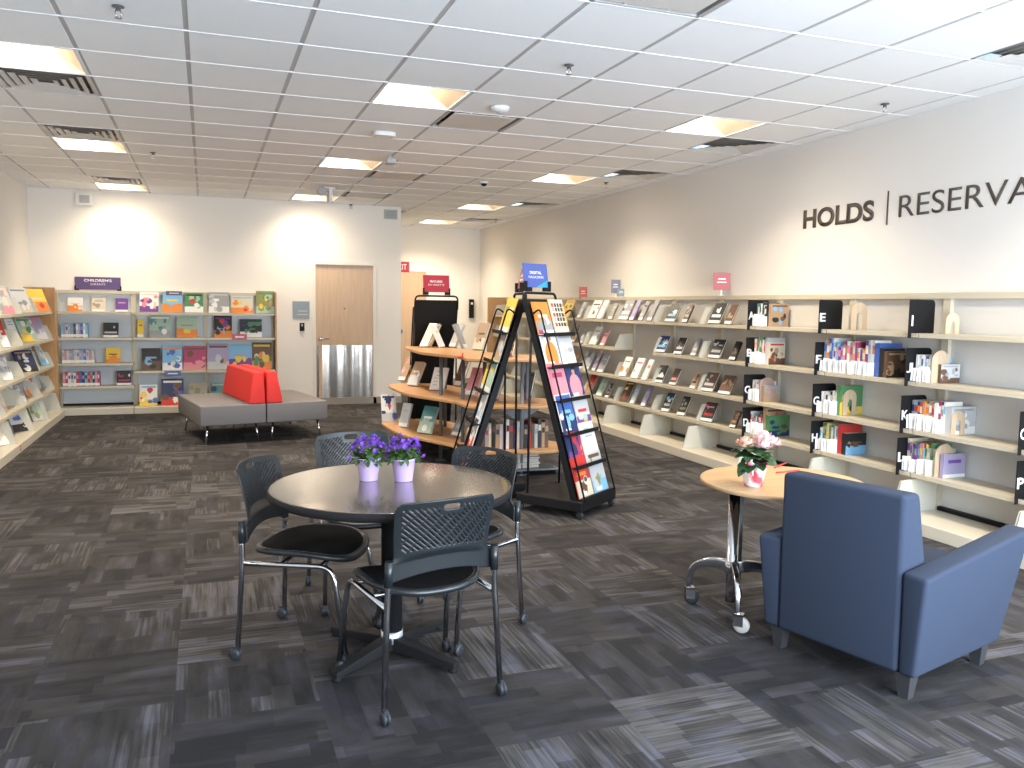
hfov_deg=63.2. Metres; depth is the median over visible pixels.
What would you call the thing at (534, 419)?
book
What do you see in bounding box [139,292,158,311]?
book
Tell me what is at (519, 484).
magazine rack
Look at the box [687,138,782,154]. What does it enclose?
ceiling vent
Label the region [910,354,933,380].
book
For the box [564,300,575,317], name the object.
book
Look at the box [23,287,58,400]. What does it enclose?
end panel
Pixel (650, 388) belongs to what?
book
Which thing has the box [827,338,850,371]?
book
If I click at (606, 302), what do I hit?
book
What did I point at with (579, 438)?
magazine
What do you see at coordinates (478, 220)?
ceiling vent
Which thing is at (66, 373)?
book
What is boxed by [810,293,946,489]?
bay
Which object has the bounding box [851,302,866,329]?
bookend
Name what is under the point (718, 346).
book
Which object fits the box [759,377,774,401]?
bookend
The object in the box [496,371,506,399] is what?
book
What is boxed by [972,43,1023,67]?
ceiling vent
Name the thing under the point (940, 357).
bookend
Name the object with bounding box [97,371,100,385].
book
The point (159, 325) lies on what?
book
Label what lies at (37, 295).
book
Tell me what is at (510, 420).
book
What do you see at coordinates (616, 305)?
book
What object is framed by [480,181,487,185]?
dome camera
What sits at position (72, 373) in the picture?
book
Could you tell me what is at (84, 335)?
book
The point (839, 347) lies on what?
book
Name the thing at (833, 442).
book
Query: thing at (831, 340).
book
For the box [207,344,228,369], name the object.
book
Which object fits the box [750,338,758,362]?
book
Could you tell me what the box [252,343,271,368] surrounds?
book
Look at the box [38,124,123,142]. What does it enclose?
ceiling vent
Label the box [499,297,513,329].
magazine
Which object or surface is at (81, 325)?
book
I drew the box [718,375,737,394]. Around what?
book
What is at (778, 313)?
book
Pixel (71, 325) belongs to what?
book
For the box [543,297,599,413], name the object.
bay
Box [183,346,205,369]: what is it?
book
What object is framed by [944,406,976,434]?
book
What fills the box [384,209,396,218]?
air vent
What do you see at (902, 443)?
plate
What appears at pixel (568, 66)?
sprinkler
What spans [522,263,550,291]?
sign
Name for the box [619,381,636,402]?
book
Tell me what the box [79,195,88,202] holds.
grille
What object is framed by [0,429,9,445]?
book
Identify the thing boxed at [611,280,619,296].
sign
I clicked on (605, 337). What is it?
book
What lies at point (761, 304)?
book
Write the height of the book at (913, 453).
0.201 m
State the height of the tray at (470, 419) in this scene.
0.028 m
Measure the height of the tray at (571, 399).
0.028 m
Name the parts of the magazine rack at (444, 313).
rail, panel, panel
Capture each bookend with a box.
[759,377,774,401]
[842,390,856,414]
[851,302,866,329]
[927,351,948,382]
[928,444,952,476]
[938,313,959,333]
[950,411,964,434]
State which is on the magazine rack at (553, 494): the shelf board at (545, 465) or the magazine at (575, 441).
the magazine at (575, 441)
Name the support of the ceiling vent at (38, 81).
in the ceiling
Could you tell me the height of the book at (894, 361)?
0.195 m
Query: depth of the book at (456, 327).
8.79 m
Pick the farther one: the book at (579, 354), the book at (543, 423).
the book at (579, 354)
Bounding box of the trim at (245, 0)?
[0,0,1023,228]
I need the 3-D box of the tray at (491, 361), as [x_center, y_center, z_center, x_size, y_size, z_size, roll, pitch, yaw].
[-0.151,-0.189,6.659,0.085,0.028,0.458,0,5,-11]
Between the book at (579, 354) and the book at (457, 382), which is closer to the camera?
the book at (457, 382)
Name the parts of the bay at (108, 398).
shelf, rail, shelf, shelf, shelf, shelf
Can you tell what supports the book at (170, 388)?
on the bay at (152, 377)
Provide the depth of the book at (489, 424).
7.34 m
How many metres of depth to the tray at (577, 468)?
6.03 m
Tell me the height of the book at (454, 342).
0.257 m
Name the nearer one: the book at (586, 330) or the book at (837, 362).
the book at (837, 362)
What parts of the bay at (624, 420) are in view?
shelf, shelf, shelf, shelf, rail, panel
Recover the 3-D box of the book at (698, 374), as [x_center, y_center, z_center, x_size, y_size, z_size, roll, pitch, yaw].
[1.910,-0.041,8.641,0.119,0.184,0.072,-3,6,-34]
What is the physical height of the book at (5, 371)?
0.269 m
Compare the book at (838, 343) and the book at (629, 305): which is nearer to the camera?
the book at (838, 343)
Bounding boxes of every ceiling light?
[0,42,89,75]
[50,132,128,152]
[94,178,148,190]
[290,194,338,201]
[318,157,382,169]
[370,83,472,109]
[385,83,429,93]
[418,220,458,223]
[458,204,506,209]
[530,174,597,183]
[663,116,767,136]
[984,0,1023,18]
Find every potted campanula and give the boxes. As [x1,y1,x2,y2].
[344,433,390,481]
[383,433,424,481]
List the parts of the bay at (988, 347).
shelf, shelf, shelf, shelf, shelf, panel, rail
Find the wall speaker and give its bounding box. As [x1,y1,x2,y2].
[75,192,91,205]
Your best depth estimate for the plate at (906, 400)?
5.95 m
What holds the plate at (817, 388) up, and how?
on the bay at (796, 378)
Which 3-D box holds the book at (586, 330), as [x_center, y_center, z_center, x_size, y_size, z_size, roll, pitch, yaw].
[0.970,-0.643,11.191,0.130,0.204,0.070,-3,6,-34]
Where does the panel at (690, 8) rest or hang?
attached to the ceiling
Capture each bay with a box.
[0,287,52,437]
[0,298,37,451]
[0,309,20,468]
[15,289,64,425]
[56,290,135,415]
[132,291,206,413]
[205,292,274,392]
[493,298,524,392]
[500,298,546,396]
[531,298,570,411]
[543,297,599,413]
[582,297,632,430]
[600,296,672,442]
[636,296,720,456]
[680,295,778,467]
[734,294,852,468]
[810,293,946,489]
[899,292,1023,547]
[1017,511,1023,568]
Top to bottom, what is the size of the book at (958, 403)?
0.220 m
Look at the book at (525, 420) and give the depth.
7.45 m
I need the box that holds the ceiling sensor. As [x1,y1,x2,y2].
[372,131,395,138]
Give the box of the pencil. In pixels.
[775,469,799,472]
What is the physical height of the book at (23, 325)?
0.280 m
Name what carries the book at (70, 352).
on the bay at (108, 398)
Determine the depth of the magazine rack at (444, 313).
9.25 m
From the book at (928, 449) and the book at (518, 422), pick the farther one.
the book at (518, 422)
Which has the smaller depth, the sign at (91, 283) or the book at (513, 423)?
the book at (513, 423)
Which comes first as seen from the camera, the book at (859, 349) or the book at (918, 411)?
the book at (918, 411)
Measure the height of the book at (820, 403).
0.164 m
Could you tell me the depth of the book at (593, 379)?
11.01 m
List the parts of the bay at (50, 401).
panel, shelf, shelf, shelf, shelf, shelf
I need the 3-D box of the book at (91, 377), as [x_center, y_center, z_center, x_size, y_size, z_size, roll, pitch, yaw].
[-5.609,-0.068,11.123,0.026,0.183,0.141,-1,6,-20]
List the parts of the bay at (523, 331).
shelf, shelf, panel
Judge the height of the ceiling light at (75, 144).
0.134 m
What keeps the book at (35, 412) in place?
on the bay at (42, 426)
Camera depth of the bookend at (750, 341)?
7.63 m
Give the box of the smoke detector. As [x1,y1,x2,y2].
[490,105,508,113]
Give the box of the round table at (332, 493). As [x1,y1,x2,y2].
[267,462,511,682]
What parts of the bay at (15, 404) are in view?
shelf, shelf, shelf, shelf, shelf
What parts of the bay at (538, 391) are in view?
rail, panel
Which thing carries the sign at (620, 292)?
on the bay at (619, 343)
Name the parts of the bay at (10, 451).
shelf, shelf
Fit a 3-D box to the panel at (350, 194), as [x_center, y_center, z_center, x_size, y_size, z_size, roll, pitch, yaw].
[-1.965,-2.573,11.226,0.606,0.061,0.606,-1,6,-20]
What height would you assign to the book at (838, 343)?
0.240 m
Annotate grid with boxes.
[0,0,1023,227]
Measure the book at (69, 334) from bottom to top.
0.177 m
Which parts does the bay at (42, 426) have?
panel, shelf, shelf, shelf, shelf, shelf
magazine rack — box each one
[408,295,458,440]
[449,292,526,491]
[516,291,615,518]
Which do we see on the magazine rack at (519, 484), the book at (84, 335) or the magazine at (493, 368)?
the magazine at (493, 368)
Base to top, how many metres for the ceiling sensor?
0.039 m
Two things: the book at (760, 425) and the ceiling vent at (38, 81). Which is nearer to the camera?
the ceiling vent at (38, 81)
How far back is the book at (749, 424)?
7.68 m
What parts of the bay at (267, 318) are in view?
rail, shelf, shelf, shelf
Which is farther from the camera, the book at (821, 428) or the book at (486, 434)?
the book at (486, 434)
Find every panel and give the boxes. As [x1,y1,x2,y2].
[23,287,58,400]
[273,292,276,372]
[340,191,391,198]
[364,171,426,180]
[430,111,523,132]
[487,297,506,363]
[590,0,728,17]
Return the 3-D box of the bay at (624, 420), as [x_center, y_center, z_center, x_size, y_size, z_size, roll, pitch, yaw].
[1.470,-0.205,9.751,0.500,1.635,0.920,-1,6,-20]
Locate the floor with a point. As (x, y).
(120, 554)
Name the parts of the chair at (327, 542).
leg, backrest, leg, leg, seat frame, seat, leg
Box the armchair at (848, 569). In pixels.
[760,471,1023,699]
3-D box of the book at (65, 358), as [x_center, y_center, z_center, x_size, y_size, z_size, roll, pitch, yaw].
[-5.885,-0.362,10.992,0.024,0.175,0.141,-1,6,-20]
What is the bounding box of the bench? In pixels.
[178,364,326,444]
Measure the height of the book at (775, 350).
0.200 m
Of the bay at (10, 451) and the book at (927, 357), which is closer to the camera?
the book at (927, 357)
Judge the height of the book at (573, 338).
0.236 m
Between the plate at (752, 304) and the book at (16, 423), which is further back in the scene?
the book at (16, 423)
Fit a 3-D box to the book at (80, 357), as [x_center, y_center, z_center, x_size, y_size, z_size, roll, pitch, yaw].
[-5.719,-0.365,11.053,0.024,0.173,0.141,-1,6,-20]
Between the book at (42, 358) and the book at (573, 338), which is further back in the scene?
the book at (573, 338)
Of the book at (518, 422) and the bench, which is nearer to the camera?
the book at (518, 422)
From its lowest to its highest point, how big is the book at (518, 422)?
0.248 m
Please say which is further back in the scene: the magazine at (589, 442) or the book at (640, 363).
the book at (640, 363)
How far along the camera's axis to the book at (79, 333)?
10.96 m
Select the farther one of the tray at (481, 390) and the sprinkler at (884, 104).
the tray at (481, 390)
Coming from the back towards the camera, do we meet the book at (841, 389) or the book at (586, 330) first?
the book at (586, 330)
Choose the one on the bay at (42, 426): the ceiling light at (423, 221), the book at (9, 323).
the book at (9, 323)
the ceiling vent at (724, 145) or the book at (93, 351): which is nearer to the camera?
the ceiling vent at (724, 145)
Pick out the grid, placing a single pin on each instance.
(183, 2)
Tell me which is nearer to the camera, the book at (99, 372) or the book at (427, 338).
the book at (427, 338)
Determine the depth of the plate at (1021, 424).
5.08 m
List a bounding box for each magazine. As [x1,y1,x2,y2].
[468,415,480,452]
[476,391,489,421]
[480,356,493,387]
[484,359,498,392]
[494,332,508,361]
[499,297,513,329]
[502,299,518,331]
[530,302,553,334]
[538,330,560,363]
[545,362,570,400]
[547,299,568,332]
[555,394,577,431]
[556,336,575,363]
[563,429,581,457]
[564,362,584,396]
[569,454,593,498]
[572,394,590,423]
[577,420,597,462]
[578,430,583,453]
[586,449,607,493]
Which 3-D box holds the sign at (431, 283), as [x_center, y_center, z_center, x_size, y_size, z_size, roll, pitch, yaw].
[-0.829,-1.085,9.127,0.302,0.216,0.064,-1,6,-15]
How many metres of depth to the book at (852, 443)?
6.60 m
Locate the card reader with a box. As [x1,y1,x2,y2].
[300,323,304,330]
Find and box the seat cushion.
[923,545,947,563]
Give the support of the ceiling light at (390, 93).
attached to the ceiling
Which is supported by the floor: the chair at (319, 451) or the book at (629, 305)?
the chair at (319, 451)
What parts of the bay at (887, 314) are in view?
shelf, shelf, shelf, shelf, panel, rail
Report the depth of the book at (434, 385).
8.51 m
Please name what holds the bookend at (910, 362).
on the bay at (887, 314)
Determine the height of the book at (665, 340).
0.184 m
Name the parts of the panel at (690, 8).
panel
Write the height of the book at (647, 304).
0.227 m
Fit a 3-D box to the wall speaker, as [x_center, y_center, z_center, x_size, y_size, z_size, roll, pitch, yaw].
[-5.688,-2.454,11.061,0.200,0.160,0.064,-1,6,-20]
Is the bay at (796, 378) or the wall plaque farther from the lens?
the wall plaque
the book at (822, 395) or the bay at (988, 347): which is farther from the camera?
the book at (822, 395)
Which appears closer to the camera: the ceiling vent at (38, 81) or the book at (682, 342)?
the ceiling vent at (38, 81)
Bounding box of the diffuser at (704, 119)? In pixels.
[689,117,716,122]
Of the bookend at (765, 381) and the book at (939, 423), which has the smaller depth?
the book at (939, 423)
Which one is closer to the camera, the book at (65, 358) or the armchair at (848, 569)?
the armchair at (848, 569)
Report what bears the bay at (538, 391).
on the floor
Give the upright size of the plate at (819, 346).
0.270 m
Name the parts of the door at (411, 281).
frame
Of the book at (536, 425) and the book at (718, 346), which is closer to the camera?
the book at (536, 425)
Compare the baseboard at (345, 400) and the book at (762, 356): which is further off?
the baseboard at (345, 400)
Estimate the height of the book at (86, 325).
0.182 m
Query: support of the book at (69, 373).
on the bay at (108, 398)
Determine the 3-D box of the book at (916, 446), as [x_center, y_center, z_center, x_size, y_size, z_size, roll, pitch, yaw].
[2.920,0.527,5.931,0.199,0.194,0.043,-1,6,-20]
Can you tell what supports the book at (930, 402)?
on the bay at (988, 347)
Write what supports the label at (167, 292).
attached to the bay at (152, 377)
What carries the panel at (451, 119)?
attached to the ceiling
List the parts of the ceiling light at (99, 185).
frame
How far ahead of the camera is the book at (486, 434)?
7.34 m
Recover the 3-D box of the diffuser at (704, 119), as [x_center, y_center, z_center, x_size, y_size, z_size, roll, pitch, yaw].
[1.574,-2.167,6.698,0.370,0.030,0.516,-1,6,-20]
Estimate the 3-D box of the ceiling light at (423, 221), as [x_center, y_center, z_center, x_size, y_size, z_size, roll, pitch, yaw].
[-1.295,-2.927,14.700,0.606,0.134,0.606,-1,6,-20]
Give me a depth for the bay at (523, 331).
13.63 m
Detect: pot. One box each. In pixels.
[356,456,380,481]
[392,456,415,481]
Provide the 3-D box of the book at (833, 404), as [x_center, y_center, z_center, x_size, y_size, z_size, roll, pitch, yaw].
[2.647,0.155,6.682,0.215,0.180,0.038,-1,6,-20]
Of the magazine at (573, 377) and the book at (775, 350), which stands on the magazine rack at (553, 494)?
the magazine at (573, 377)
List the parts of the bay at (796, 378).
shelf, shelf, shelf, shelf, panel, rail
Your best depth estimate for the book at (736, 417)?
7.99 m
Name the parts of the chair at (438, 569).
leg, leg, seat, seat frame, backrest, leg, leg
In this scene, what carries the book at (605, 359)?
on the bay at (619, 343)
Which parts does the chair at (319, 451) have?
leg, leg, backrest, seat frame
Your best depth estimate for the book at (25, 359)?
9.59 m
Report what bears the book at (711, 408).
on the bay at (709, 444)
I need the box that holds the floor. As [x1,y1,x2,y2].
[0,383,1023,767]
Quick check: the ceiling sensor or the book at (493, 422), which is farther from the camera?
the book at (493, 422)
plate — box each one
[741,407,762,435]
[743,374,764,403]
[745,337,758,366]
[747,300,768,329]
[810,420,833,452]
[811,383,835,416]
[814,342,824,374]
[818,300,842,332]
[895,437,914,474]
[899,395,926,432]
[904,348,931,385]
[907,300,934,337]
[1014,461,1023,504]
[1017,411,1023,455]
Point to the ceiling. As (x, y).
(885, 23)
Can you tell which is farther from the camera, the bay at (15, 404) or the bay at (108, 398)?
the bay at (108, 398)
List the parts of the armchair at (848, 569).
arm, leg, backrest, leg, arm, leg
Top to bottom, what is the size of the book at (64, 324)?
0.188 m
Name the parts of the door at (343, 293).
kick plate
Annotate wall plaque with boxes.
[292,301,309,318]
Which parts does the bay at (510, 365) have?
panel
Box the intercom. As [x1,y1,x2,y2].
[469,299,473,317]
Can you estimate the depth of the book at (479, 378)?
8.00 m
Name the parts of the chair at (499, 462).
leg, seat, seat frame, backrest, leg, leg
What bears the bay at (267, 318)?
on the floor
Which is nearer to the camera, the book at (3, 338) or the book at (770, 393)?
the book at (770, 393)
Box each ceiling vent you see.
[0,68,99,96]
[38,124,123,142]
[87,176,145,185]
[463,218,501,222]
[510,202,560,208]
[601,169,673,180]
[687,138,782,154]
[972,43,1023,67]
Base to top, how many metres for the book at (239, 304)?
0.240 m
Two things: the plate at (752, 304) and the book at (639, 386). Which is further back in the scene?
the book at (639, 386)
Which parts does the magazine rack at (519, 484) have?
panel, rail, rail, panel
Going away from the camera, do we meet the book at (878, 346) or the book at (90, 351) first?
the book at (878, 346)
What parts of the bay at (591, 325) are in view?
shelf, shelf, rail, panel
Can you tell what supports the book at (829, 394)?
on the bay at (887, 314)
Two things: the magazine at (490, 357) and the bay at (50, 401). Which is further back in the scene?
the bay at (50, 401)
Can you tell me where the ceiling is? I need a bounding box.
[0,0,1023,228]
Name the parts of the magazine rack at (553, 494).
panel, rail, rail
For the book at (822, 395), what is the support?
on the bay at (796, 378)
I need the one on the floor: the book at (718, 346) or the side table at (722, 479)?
the side table at (722, 479)
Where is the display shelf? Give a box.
[382,346,558,475]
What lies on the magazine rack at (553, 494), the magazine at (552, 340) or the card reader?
the magazine at (552, 340)
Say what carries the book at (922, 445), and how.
on the bay at (988, 347)
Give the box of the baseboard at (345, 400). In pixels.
[60,378,468,405]
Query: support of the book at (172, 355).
on the bay at (152, 377)
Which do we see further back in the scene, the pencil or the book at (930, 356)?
the book at (930, 356)
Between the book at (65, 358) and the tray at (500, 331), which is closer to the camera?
the tray at (500, 331)
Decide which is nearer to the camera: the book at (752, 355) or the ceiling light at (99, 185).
the book at (752, 355)
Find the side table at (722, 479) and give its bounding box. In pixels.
[684,466,863,632]
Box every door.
[312,261,375,402]
[401,269,428,382]
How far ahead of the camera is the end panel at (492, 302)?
14.43 m
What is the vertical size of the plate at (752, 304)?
0.270 m
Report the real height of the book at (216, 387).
0.299 m
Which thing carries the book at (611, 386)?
on the bay at (619, 343)
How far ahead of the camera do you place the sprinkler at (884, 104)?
5.88 m
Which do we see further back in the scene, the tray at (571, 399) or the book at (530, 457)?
the book at (530, 457)
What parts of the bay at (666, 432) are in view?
shelf, shelf, shelf, shelf, shelf, panel, rail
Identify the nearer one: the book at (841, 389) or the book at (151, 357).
the book at (841, 389)
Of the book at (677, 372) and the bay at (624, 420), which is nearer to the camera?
the book at (677, 372)
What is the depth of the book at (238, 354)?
11.75 m
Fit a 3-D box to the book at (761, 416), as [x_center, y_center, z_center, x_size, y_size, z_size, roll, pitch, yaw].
[2.316,0.369,7.590,0.198,0.184,0.054,-1,6,-20]
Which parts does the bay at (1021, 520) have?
shelf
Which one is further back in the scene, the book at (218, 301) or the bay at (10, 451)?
the book at (218, 301)
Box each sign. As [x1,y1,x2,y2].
[74,277,121,290]
[401,262,408,271]
[423,275,449,294]
[515,269,523,291]
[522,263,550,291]
[579,287,586,298]
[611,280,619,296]
[617,289,623,295]
[713,273,730,295]
[803,177,1023,228]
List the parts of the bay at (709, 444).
shelf, shelf, shelf, shelf, shelf, panel, rail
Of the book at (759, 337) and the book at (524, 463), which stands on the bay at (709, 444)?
the book at (759, 337)
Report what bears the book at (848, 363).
on the bay at (887, 314)
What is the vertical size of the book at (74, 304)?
0.182 m
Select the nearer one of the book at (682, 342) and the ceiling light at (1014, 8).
the ceiling light at (1014, 8)
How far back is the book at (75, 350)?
10.97 m
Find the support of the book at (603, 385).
on the bay at (619, 343)
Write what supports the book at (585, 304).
on the bay at (591, 325)
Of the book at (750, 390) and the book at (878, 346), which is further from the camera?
the book at (750, 390)
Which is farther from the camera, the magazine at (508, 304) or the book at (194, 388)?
the book at (194, 388)
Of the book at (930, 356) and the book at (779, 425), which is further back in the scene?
the book at (779, 425)
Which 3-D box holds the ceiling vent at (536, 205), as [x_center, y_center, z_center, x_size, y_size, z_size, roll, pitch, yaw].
[0.325,-2.620,12.064,0.606,0.061,0.606,-1,6,-20]
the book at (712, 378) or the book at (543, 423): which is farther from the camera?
the book at (712, 378)
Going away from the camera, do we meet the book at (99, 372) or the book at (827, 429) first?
the book at (827, 429)
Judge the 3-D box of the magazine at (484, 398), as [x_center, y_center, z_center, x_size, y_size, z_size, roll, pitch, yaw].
[-0.233,0.164,6.574,0.090,0.274,0.218,0,5,-11]
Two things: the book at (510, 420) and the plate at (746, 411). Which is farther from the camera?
the plate at (746, 411)
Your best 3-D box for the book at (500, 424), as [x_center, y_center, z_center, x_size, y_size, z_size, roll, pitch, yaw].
[-0.124,0.459,7.448,0.031,0.227,0.171,-1,6,-20]
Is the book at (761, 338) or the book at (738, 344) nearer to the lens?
the book at (761, 338)
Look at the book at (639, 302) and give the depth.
9.84 m
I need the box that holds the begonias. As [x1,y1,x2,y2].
[732,430,782,487]
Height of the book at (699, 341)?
0.184 m
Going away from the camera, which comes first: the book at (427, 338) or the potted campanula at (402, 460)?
the potted campanula at (402, 460)
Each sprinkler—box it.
[111,4,124,19]
[564,64,573,75]
[880,103,889,112]
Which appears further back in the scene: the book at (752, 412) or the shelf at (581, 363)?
the book at (752, 412)
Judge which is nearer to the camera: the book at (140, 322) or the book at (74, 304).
the book at (74, 304)
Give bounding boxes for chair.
[229,454,378,661]
[305,431,423,615]
[335,493,506,726]
[374,446,527,655]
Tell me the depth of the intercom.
16.05 m
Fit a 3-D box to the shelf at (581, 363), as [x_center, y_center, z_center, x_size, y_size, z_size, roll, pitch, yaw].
[0.380,-0.137,6.184,0.085,0.028,0.458,4,6,33]
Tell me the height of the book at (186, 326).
0.284 m
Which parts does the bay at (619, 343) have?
shelf, shelf, shelf, shelf, shelf, rail, panel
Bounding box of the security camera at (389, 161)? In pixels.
[384,156,395,164]
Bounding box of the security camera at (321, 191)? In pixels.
[316,187,334,202]
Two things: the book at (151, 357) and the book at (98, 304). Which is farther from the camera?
the book at (151, 357)
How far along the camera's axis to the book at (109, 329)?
11.13 m
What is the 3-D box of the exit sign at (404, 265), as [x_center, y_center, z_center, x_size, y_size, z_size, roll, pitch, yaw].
[-2.066,-2.186,15.532,0.300,0.190,0.048,-1,6,-20]
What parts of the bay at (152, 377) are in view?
shelf, shelf, rail, shelf, shelf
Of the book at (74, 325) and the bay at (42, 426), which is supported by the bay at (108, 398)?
the book at (74, 325)
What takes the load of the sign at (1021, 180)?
attached to the wall at (743, 219)
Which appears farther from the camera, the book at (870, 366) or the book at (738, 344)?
the book at (738, 344)
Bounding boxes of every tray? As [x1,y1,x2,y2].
[465,415,481,425]
[474,386,491,394]
[483,357,501,363]
[492,329,510,333]
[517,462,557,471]
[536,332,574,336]
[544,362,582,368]
[553,394,590,402]
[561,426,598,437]
[569,457,605,470]
[577,487,613,501]
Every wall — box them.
[0,170,30,287]
[27,178,400,403]
[401,219,479,377]
[479,55,1023,382]
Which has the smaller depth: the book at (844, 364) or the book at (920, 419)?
the book at (920, 419)
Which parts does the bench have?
leg, seat, backrest, leg, backrest, leg, seat, leg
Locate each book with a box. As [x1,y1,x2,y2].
[0,287,14,313]
[0,321,10,347]
[0,354,13,380]
[0,391,8,411]
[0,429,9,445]
[3,319,16,330]
[5,383,26,402]
[8,288,33,312]
[8,409,27,432]
[11,350,38,371]
[13,317,36,341]
[21,376,41,396]
[26,289,49,311]
[27,396,44,421]
[28,317,47,339]
[34,345,50,365]
[38,374,46,388]
[61,323,63,337]
[62,372,65,386]
[63,323,66,337]
[64,350,66,363]
[65,372,67,386]
[66,350,69,363]
[67,298,82,311]
[68,324,70,337]
[68,372,70,386]
[69,350,71,362]
[70,324,73,337]
[71,372,74,386]
[73,323,75,337]
[74,349,77,362]
[76,323,78,337]
[76,372,78,385]
[78,323,81,337]
[79,350,81,362]
[79,371,82,385]
[80,324,82,337]
[81,349,84,362]
[82,372,84,385]
[83,323,85,337]
[85,324,88,337]
[85,372,87,385]
[86,349,89,362]
[87,372,90,385]
[89,350,91,362]
[90,372,92,385]
[92,298,105,311]
[92,350,95,362]
[92,372,94,385]
[95,371,97,385]
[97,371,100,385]
[103,323,118,336]
[106,348,120,362]
[115,298,127,311]
[117,370,130,384]
[137,319,143,336]
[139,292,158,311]
[139,384,156,405]
[141,348,160,370]
[149,315,170,336]
[161,379,183,404]
[163,291,181,312]
[163,346,181,369]
[177,317,196,336]
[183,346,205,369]
[185,293,202,312]
[189,383,206,393]
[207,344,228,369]
[209,292,228,312]
[211,382,223,392]
[214,316,231,336]
[229,345,251,364]
[231,296,252,312]
[240,319,261,336]
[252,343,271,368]
[256,291,274,312]
[381,394,396,420]
[398,357,411,381]
[398,403,412,426]
[407,361,426,386]
[417,406,438,434]
[419,323,437,347]
[429,324,441,346]
[429,367,448,390]
[430,325,444,347]
[449,324,465,347]
[451,413,471,436]
[452,324,466,348]
[453,362,470,385]
[465,367,482,396]
[472,322,490,350]
[485,426,487,446]
[488,423,490,446]
[489,419,495,447]
[495,423,498,448]
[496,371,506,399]
[496,421,502,448]
[500,417,508,448]
[507,418,512,448]
[507,463,538,468]
[509,340,514,356]
[511,419,519,448]
[513,423,514,448]
[518,454,538,456]
[518,456,539,459]
[518,459,537,462]
[518,461,539,465]
[519,372,536,398]
[524,419,530,447]
[524,423,527,447]
[531,416,541,447]
[531,422,537,447]
[531,423,534,447]
[541,418,548,446]
[541,422,544,447]
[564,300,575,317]
[571,325,581,342]
[576,350,581,361]
[577,302,587,317]
[579,351,590,368]
[580,328,589,343]
[584,374,598,393]
[586,352,596,369]
[587,300,603,318]
[589,327,603,344]
[591,353,602,370]
[596,355,609,372]
[596,377,609,395]
[597,300,609,318]
[600,330,610,345]
[604,383,614,397]
[608,303,619,319]
[618,300,636,319]
[618,357,633,376]
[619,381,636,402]
[629,300,642,320]
[629,384,642,403]
[630,358,646,378]
[638,301,650,320]
[640,385,654,406]
[641,359,654,380]
[647,300,660,320]
[654,365,669,382]
[655,336,671,352]
[661,392,676,411]
[665,303,682,321]
[669,368,681,385]
[674,338,688,354]
[677,396,692,415]
[682,304,694,322]
[689,371,702,388]
[690,338,702,355]
[700,402,719,422]
[701,372,720,391]
[708,303,728,323]
[708,339,727,358]
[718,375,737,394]
[724,305,739,324]
[729,341,742,360]
[729,410,741,427]
[746,411,762,431]
[748,415,755,432]
[749,382,754,399]
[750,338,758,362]
[751,342,757,362]
[751,412,762,432]
[753,307,759,325]
[753,381,759,400]
[753,417,758,433]
[754,337,775,360]
[755,337,774,362]
[755,381,775,400]
[755,414,762,433]
[756,304,762,325]
[757,340,764,363]
[757,418,762,431]
[758,302,779,325]
[759,343,764,363]
[760,306,766,325]
[762,385,779,401]
[763,407,785,430]
[765,338,784,363]
[765,414,789,436]
[766,304,768,325]
[767,342,784,364]
[768,303,788,326]
[815,427,822,448]
[816,391,827,411]
[818,392,825,411]
[818,422,840,448]
[819,339,829,370]
[821,422,845,450]
[822,341,829,370]
[823,393,830,412]
[824,424,837,450]
[825,392,832,413]
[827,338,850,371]
[827,425,837,451]
[828,347,836,371]
[829,338,832,358]
[829,392,836,414]
[829,426,836,452]
[833,346,843,371]
[835,347,843,372]
[836,342,845,359]
[836,385,862,414]
[837,423,861,453]
[840,341,847,372]
[841,432,866,454]
[842,341,853,372]
[843,344,845,359]
[847,341,865,373]
[849,343,853,361]
[850,343,865,373]
[855,349,862,373]
[857,348,865,360]
[857,349,866,374]
[863,340,873,375]
[865,340,868,362]
[867,340,891,375]
[873,343,901,376]
[878,348,904,376]
[883,351,905,377]
[901,437,927,469]
[904,441,931,470]
[906,399,931,427]
[908,445,917,471]
[909,400,932,428]
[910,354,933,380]
[911,444,919,471]
[912,442,934,459]
[913,355,921,380]
[914,403,923,428]
[916,356,925,381]
[916,401,928,429]
[916,448,925,473]
[917,401,922,413]
[919,356,928,381]
[919,442,938,458]
[919,444,930,473]
[922,355,949,381]
[923,400,947,430]
[925,359,950,382]
[925,442,951,475]
[926,403,928,415]
[926,404,934,431]
[926,448,930,459]
[932,401,956,432]
[933,448,955,475]
[934,402,938,418]
[935,405,943,433]
[938,364,959,382]
[939,452,965,477]
[943,401,962,433]
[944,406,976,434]
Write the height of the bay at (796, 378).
1.635 m
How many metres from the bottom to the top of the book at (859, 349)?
0.205 m
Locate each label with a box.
[164,371,180,375]
[166,291,181,294]
[232,334,246,339]
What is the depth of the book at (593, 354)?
11.02 m
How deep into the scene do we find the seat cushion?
3.71 m
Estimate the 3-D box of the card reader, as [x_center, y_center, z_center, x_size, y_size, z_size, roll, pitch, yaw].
[-3.076,-0.836,12.203,0.070,0.120,0.023,-1,6,-20]
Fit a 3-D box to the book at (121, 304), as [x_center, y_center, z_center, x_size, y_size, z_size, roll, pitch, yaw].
[-5.223,-1.055,11.149,0.156,0.181,0.058,-1,6,-16]
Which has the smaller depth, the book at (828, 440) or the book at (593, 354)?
the book at (828, 440)
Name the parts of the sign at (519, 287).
panel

